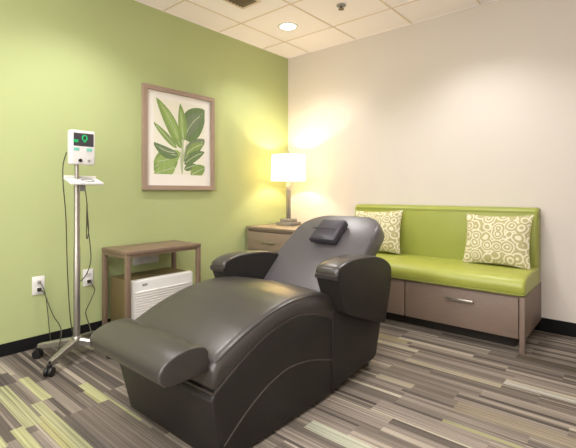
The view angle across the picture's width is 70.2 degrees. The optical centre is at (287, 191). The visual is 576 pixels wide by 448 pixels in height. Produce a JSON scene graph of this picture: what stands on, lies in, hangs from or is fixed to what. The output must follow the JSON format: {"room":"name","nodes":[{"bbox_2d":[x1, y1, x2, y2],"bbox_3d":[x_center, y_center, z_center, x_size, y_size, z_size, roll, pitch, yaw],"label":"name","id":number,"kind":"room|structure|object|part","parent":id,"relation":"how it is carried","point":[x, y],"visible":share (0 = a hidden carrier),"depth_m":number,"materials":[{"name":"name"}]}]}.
{"room":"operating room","nodes":[
{"label":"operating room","id":0,"kind":"room"},
{"bbox_2d":[0,0,287,343],"bbox_3d":[-1.599,-0.250,2.963,0.100,2.600,5.000,0,0,41],"label":"wall","id":1,"kind":"structure","parent":0,"point":[65,65],"depth_m":3.13,"materials":[{"name":"green paint"}]},
{"bbox_2d":[32,275,44,295],"bbox_3d":[-1.688,0.632,2.773,0.011,0.124,0.076,0,0,41],"label":"wall outlet","id":2,"kind":"object","parent":1,"relation":"attached to","point":[35,285],"visible":0.84,"depth_m":2.77,"materials":[{"name":"white plastic"}]},
{"bbox_2d":[37,280,50,340],"bbox_3d":[-1.615,0.823,2.784,0.152,0.453,0.032,0,0,-23],"label":"power cord","id":3,"kind":"object","parent":1,"relation":"attached to","point":[38,281],"visible":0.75,"depth_m":2.78,"materials":[{"name":"grey plastic"}]},
{"bbox_2d":[37,288,61,350],"bbox_3d":[-1.551,0.847,2.669,0.333,0.399,0.034,0,0,39],"label":"power cord","id":4,"kind":"object","parent":1,"relation":"attached to","point":[38,289],"visible":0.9,"depth_m":2.67,"materials":[{"name":"black plastic"}]},
{"bbox_2d":[0,318,110,356],"bbox_3d":[-1.556,1.011,2.926,0.014,0.078,4.800,0,0,41],"label":"baseboard","id":5,"kind":"structure","parent":1,"relation":"attached to","point":[22,345],"depth_m":2.76,"materials":[{"name":"black rubber"}]},
{"bbox_2d":[83,268,92,286],"bbox_3d":[-1.474,0.630,3.024,0.011,0.124,0.076,0,0,41],"label":"wall outlet","id":6,"kind":"object","parent":1,"relation":"attached to","point":[89,276],"visible":0.84,"depth_m":3.02,"materials":[{"name":"white plastic"}]},
{"bbox_2d":[85,280,94,334],"bbox_3d":[-1.366,0.846,2.843,0.081,0.401,0.415,0,0,-31],"label":"power cord","id":7,"kind":"object","parent":1,"relation":"attached to","point":[88,281],"visible":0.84,"depth_m":2.87,"materials":[{"name":"black plastic"}]},
{"bbox_2d":[132,254,158,264],"bbox_3d":[-1.168,0.554,3.371,0.023,0.068,0.230,0,0,41],"label":"wall plate","id":8,"kind":"object","parent":1,"relation":"attached to","point":[151,258],"visible":0.94,"depth_m":3.36,"materials":[{"name":"white plastic"}]},
{"bbox_2d":[141,83,214,189],"bbox_3d":[-0.947,-0.454,3.622,0.030,0.872,0.738,0,0,41],"label":"framed print","id":9,"kind":"object","parent":1,"relation":"attached to","point":[178,127],"visible":1,"depth_m":3.58,"materials":[{"name":"paper"}]},
{"bbox_2d":[135,0,496,58],"bbox_3d":[0.072,-1.548,1.532,4.300,0.005,4.800,0,0,41],"label":"trim","id":10,"kind":"structure","parent":1,"relation":"attached to","point":[135,0],"depth_m":3.83,"materials":[{"name":"paint"}]},
{"bbox_2d":[0,319,575,447],"bbox_3d":[0.072,1.050,1.532,4.300,0.001,4.800,0,0,41],"label":"floor","id":11,"kind":"structure","parent":0,"point":[423,387],"depth_m":2.04,"materials":[{"name":"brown carpet"}]},
{"bbox_2d":[32,129,110,376],"bbox_3d":[-1.354,0.331,2.590,0.418,1.438,0.462,0,0,41],"label":"monitor stand","id":12,"kind":"object","parent":11,"relation":"on","point":[81,144],"visible":0.84,"depth_m":2.58,"materials":[{"name":"metal"}]},
{"bbox_3d":[-1.459,0.950,2.595,0.237,0.067,0.044,0,0,-1],"label":"leg","id":13,"kind":"part","parent":12,"relation":"part of","materials":[{"name":"metal"}]},
{"bbox_3d":[-1.347,0.950,2.465,0.044,0.067,0.257,0,0,4],"label":"leg","id":14,"kind":"part","parent":12,"relation":"part of","materials":[{"name":"metal"}]},
{"bbox_2d":[68,129,94,165],"bbox_3d":[-1.312,-0.280,2.605,0.058,0.216,0.151,0,0,41],"label":"monitor","id":15,"kind":"object","parent":12,"relation":"on","point":[81,144],"depth_m":2.58,"materials":[{"name":"white plastic"}]},
{"bbox_2d":[63,175,103,184],"bbox_3d":[-1.298,-0.075,2.606,0.129,0.061,0.200,0,0,41],"label":"tray","id":16,"kind":"object","parent":12,"relation":"on","point":[72,179],"depth_m":2.58,"materials":[{"name":"grey plastic"}]},
{"bbox_3d":[-1.230,0.950,2.596,0.210,0.067,0.044,0,0,0],"label":"leg","id":17,"kind":"part","parent":12,"relation":"part of","materials":[{"name":"metal"}]},
{"bbox_3d":[-1.339,0.950,2.717,0.044,0.067,0.234,0,0,-1],"label":"leg","id":18,"kind":"part","parent":12,"relation":"part of","materials":[{"name":"metal"}]},
{"bbox_2d":[102,240,200,325],"bbox_3d":[-1.051,0.733,3.196,0.374,0.634,0.637,0,0,41],"label":"side table","id":19,"kind":"object","parent":11,"relation":"on","point":[126,252],"visible":0.66,"depth_m":3.06,"materials":[{"name":"brown wood"}]},
{"bbox_3d":[-1.375,0.747,3.078,0.032,0.606,0.032,0,0,41],"label":"leg","id":20,"kind":"part","parent":19,"relation":"part of","materials":[{"name":"brown wood"}]},
{"bbox_3d":[-1.118,0.747,2.858,0.032,0.606,0.032,0,0,41],"label":"leg","id":21,"kind":"part","parent":19,"relation":"part of","materials":[{"name":"brown wood"}]},
{"bbox_3d":[-0.984,0.747,3.534,0.032,0.606,0.032,0,0,41],"label":"leg","id":22,"kind":"part","parent":19,"relation":"part of","materials":[{"name":"brown wood"}]},
{"bbox_3d":[-0.727,0.747,3.314,0.032,0.606,0.032,0,0,41],"label":"leg","id":23,"kind":"part","parent":19,"relation":"part of","materials":[{"name":"brown wood"}]},
{"bbox_2d":[111,267,192,320],"bbox_3d":[-1.052,0.841,3.193,0.332,0.418,0.530,0,0,41],"label":"air conditioner","id":24,"kind":"object","parent":11,"relation":"on","point":[149,288],"visible":0.39,"depth_m":3.05,"materials":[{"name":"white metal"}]},
{"bbox_2d":[135,282,190,317],"bbox_3d":[-0.931,0.853,3.088,0.011,0.275,0.470,0,0,41],"label":"grille","id":25,"kind":"object","parent":24,"relation":"attached to","point":[146,298],"depth_m":3.01,"materials":[{"name":"white plastic"}]},
{"bbox_2d":[90,215,390,447],"bbox_3d":[-0.122,0.607,2.240,0.835,0.885,1.701,0,0,41],"label":"reclining chair","id":26,"kind":"object","parent":11,"relation":"on","point":[229,359],"visible":1,"depth_m":1.88,"materials":[{"name":"black leather"}]},
{"bbox_3d":[-0.303,0.809,2.044,0.724,0.466,0.780,0,0,41],"label":"panel","id":27,"kind":"part","parent":26,"relation":"part of","materials":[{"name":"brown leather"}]},
{"bbox_2d":[136,276,335,390],"bbox_3d":[-0.223,0.612,2.118,0.698,0.266,0.972,0,0,41],"label":"seat cushion","id":28,"kind":"object","parent":26,"relation":"on","point":[247,327],"depth_m":1.86,"materials":[{"name":"grey leather"}]},
{"bbox_3d":[-0.231,0.590,2.658,0.125,0.413,0.580,0,0,41],"label":"armrest","id":29,"kind":"part","parent":26,"relation":"part of","materials":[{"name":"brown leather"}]},
{"bbox_3d":[0.225,0.419,2.676,0.715,0.507,0.586,0,0,41],"label":"backrest","id":30,"kind":"part","parent":26,"relation":"part of","materials":[{"name":"grey leather"}]},
{"bbox_2d":[309,219,347,243],"bbox_3d":[0.268,0.253,2.661,0.197,0.150,0.175,0,0,41],"label":"pillow","id":31,"kind":"object","parent":26,"relation":"on","point":[329,231],"depth_m":2.62,"materials":[{"name":"grey leather"}]},
{"bbox_3d":[0.383,0.562,2.296,0.142,0.413,0.580,0,0,41],"label":"armrest","id":32,"kind":"part","parent":26,"relation":"part of","materials":[{"name":"brown leather"}]},
{"bbox_3d":[0.126,0.814,2.540,0.721,0.428,0.527,0,0,41],"label":"panel","id":33,"kind":"part","parent":26,"relation":"part of","materials":[{"name":"brown leather"}]},
{"bbox_2d":[246,223,299,252],"bbox_3d":[0.024,0.700,4.234,0.688,0.700,0.658,0,0,41],"label":"chest","id":34,"kind":"object","parent":11,"relation":"on","point":[265,237],"visible":0.32,"depth_m":4.05,"materials":[{"name":"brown wood"}]},
{"bbox_3d":[-0.168,0.490,4.012,0.646,0.180,0.020,0,0,41],"label":"drawer","id":35,"kind":"part","parent":34,"relation":"part of","materials":[{"name":"brown wood"}]},
{"bbox_2d":[271,151,305,225],"bbox_3d":[0.005,-0.041,4.321,0.374,0.779,0.374,0,0,41],"label":"table lamp","id":36,"kind":"object","parent":34,"relation":"on","point":[288,166],"visible":1,"depth_m":4.19,"materials":[{"name":"white fabric"}]},
{"bbox_3d":[0.005,-0.254,4.321,0.374,0.272,0.374,0,0,41],"label":"lamp shade","id":37,"kind":"part","parent":36,"relation":"part of","materials":[{"name":"white fabric"}]},
{"bbox_2d":[355,204,540,354],"bbox_3d":[1.123,0.584,3.359,1.558,0.932,0.633,0,0,41],"label":"seat","id":38,"kind":"object","parent":11,"relation":"on","point":[432,287],"visible":0.67,"depth_m":3.03,"materials":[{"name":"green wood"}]},
{"bbox_2d":[356,210,402,253],"bbox_3d":[0.806,0.355,3.719,0.479,0.395,0.152,0,0,35],"label":"throw pillow","id":39,"kind":"object","parent":38,"relation":"on","point":[390,222],"visible":0.51,"depth_m":3.61,"materials":[{"name":"fabric"}]},
{"bbox_3d":[0.648,0.828,3.414,0.685,0.265,0.021,0,0,41],"label":"drawer","id":40,"kind":"part","parent":38,"relation":"part of","materials":[{"name":"beige wood"}]},
{"bbox_2d":[355,204,540,270],"bbox_3d":[1.275,0.364,3.545,1.547,0.492,0.153,0,0,41],"label":"cushion","id":41,"kind":"object","parent":38,"relation":"on","point":[438,231],"depth_m":3.44,"materials":[{"name":"green leather"}]},
{"bbox_2d":[376,251,539,296],"bbox_3d":[1.094,0.611,3.326,1.557,0.131,0.545,0,0,41],"label":"seat cushion","id":42,"kind":"object","parent":38,"relation":"on","point":[422,268],"depth_m":2.96,"materials":[{"name":"green leather"}]},
{"bbox_3d":[1.212,0.763,2.901,0.190,0.020,0.031,0,0,41],"label":"handle","id":43,"kind":"part","parent":38,"relation":"part of","materials":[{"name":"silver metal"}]},
{"bbox_3d":[1.212,0.828,2.931,0.776,0.265,0.021,0,0,41],"label":"drawer","id":44,"kind":"part","parent":38,"relation":"part of","materials":[{"name":"beige wood"}]},
{"bbox_2d":[463,213,533,269],"bbox_3d":[1.560,0.358,3.066,0.475,0.382,0.150,0,0,44],"label":"throw pillow","id":45,"kind":"object","parent":38,"relation":"on","point":[490,239],"visible":1,"depth_m":3.01,"materials":[{"name":"fabric"}]},
{"bbox_3d":[1.525,0.865,2.666,0.032,0.370,0.037,0,0,41],"label":"leg","id":46,"kind":"part","parent":38,"relation":"part of","materials":[{"name":"beige wood"}]},
{"bbox_2d":[138,0,492,57],"bbox_3d":[0.072,-1.600,1.532,4.500,0.100,5.000,0,0,41],"label":"ceiling","id":47,"kind":"structure","parent":0,"point":[327,11],"depth_m":3.62,"materials":[{"name":"tile"}]},
{"bbox_2d":[223,0,261,9],"bbox_3d":[-0.388,-1.546,3.294,0.220,0.008,0.278,0,0,41],"label":"ceiling vent","id":48,"kind":"object","parent":47,"relation":"in","point":[242,4],"visible":1,"depth_m":3.35,"materials":[{"name":"brown metal"}]},
{"bbox_2d":[278,22,297,30],"bbox_3d":[0.000,-1.546,3.831,0.196,0.008,0.196,0,0,41],"label":"recessed light","id":49,"kind":"object","parent":47,"relation":"in","point":[287,26],"visible":1,"depth_m":3.83,"materials":[{"name":"white glass"}]},
{"bbox_2d":[336,3,345,10],"bbox_3d":[0.441,-1.531,3.401,0.080,0.036,0.080,0,0,41],"label":"sprinkler head","id":50,"kind":"object","parent":47,"relation":"attached to","point":[340,6],"visible":1,"depth_m":3.39},
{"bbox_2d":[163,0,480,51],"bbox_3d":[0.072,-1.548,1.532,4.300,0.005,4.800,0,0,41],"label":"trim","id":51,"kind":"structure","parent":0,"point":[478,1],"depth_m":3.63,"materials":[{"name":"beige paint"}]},
{"bbox_2d":[288,0,575,322],"bbox_3d":[1.665,-0.250,3.393,4.300,2.600,0.100,0,0,41],"label":"wall","id":52,"kind":"structure","parent":0,"point":[474,106],"depth_m":3.54,"materials":[{"name":"beige paint"}]},
{"bbox_2d":[533,317,575,337],"bbox_3d":[1.634,1.000,3.345,4.286,0.100,0.014,0,0,41],"label":"baseboard","id":53,"kind":"structure","parent":52,"relation":"attached to","point":[565,328],"depth_m":3.03,"materials":[{"name":"black rubber"}]}
]}

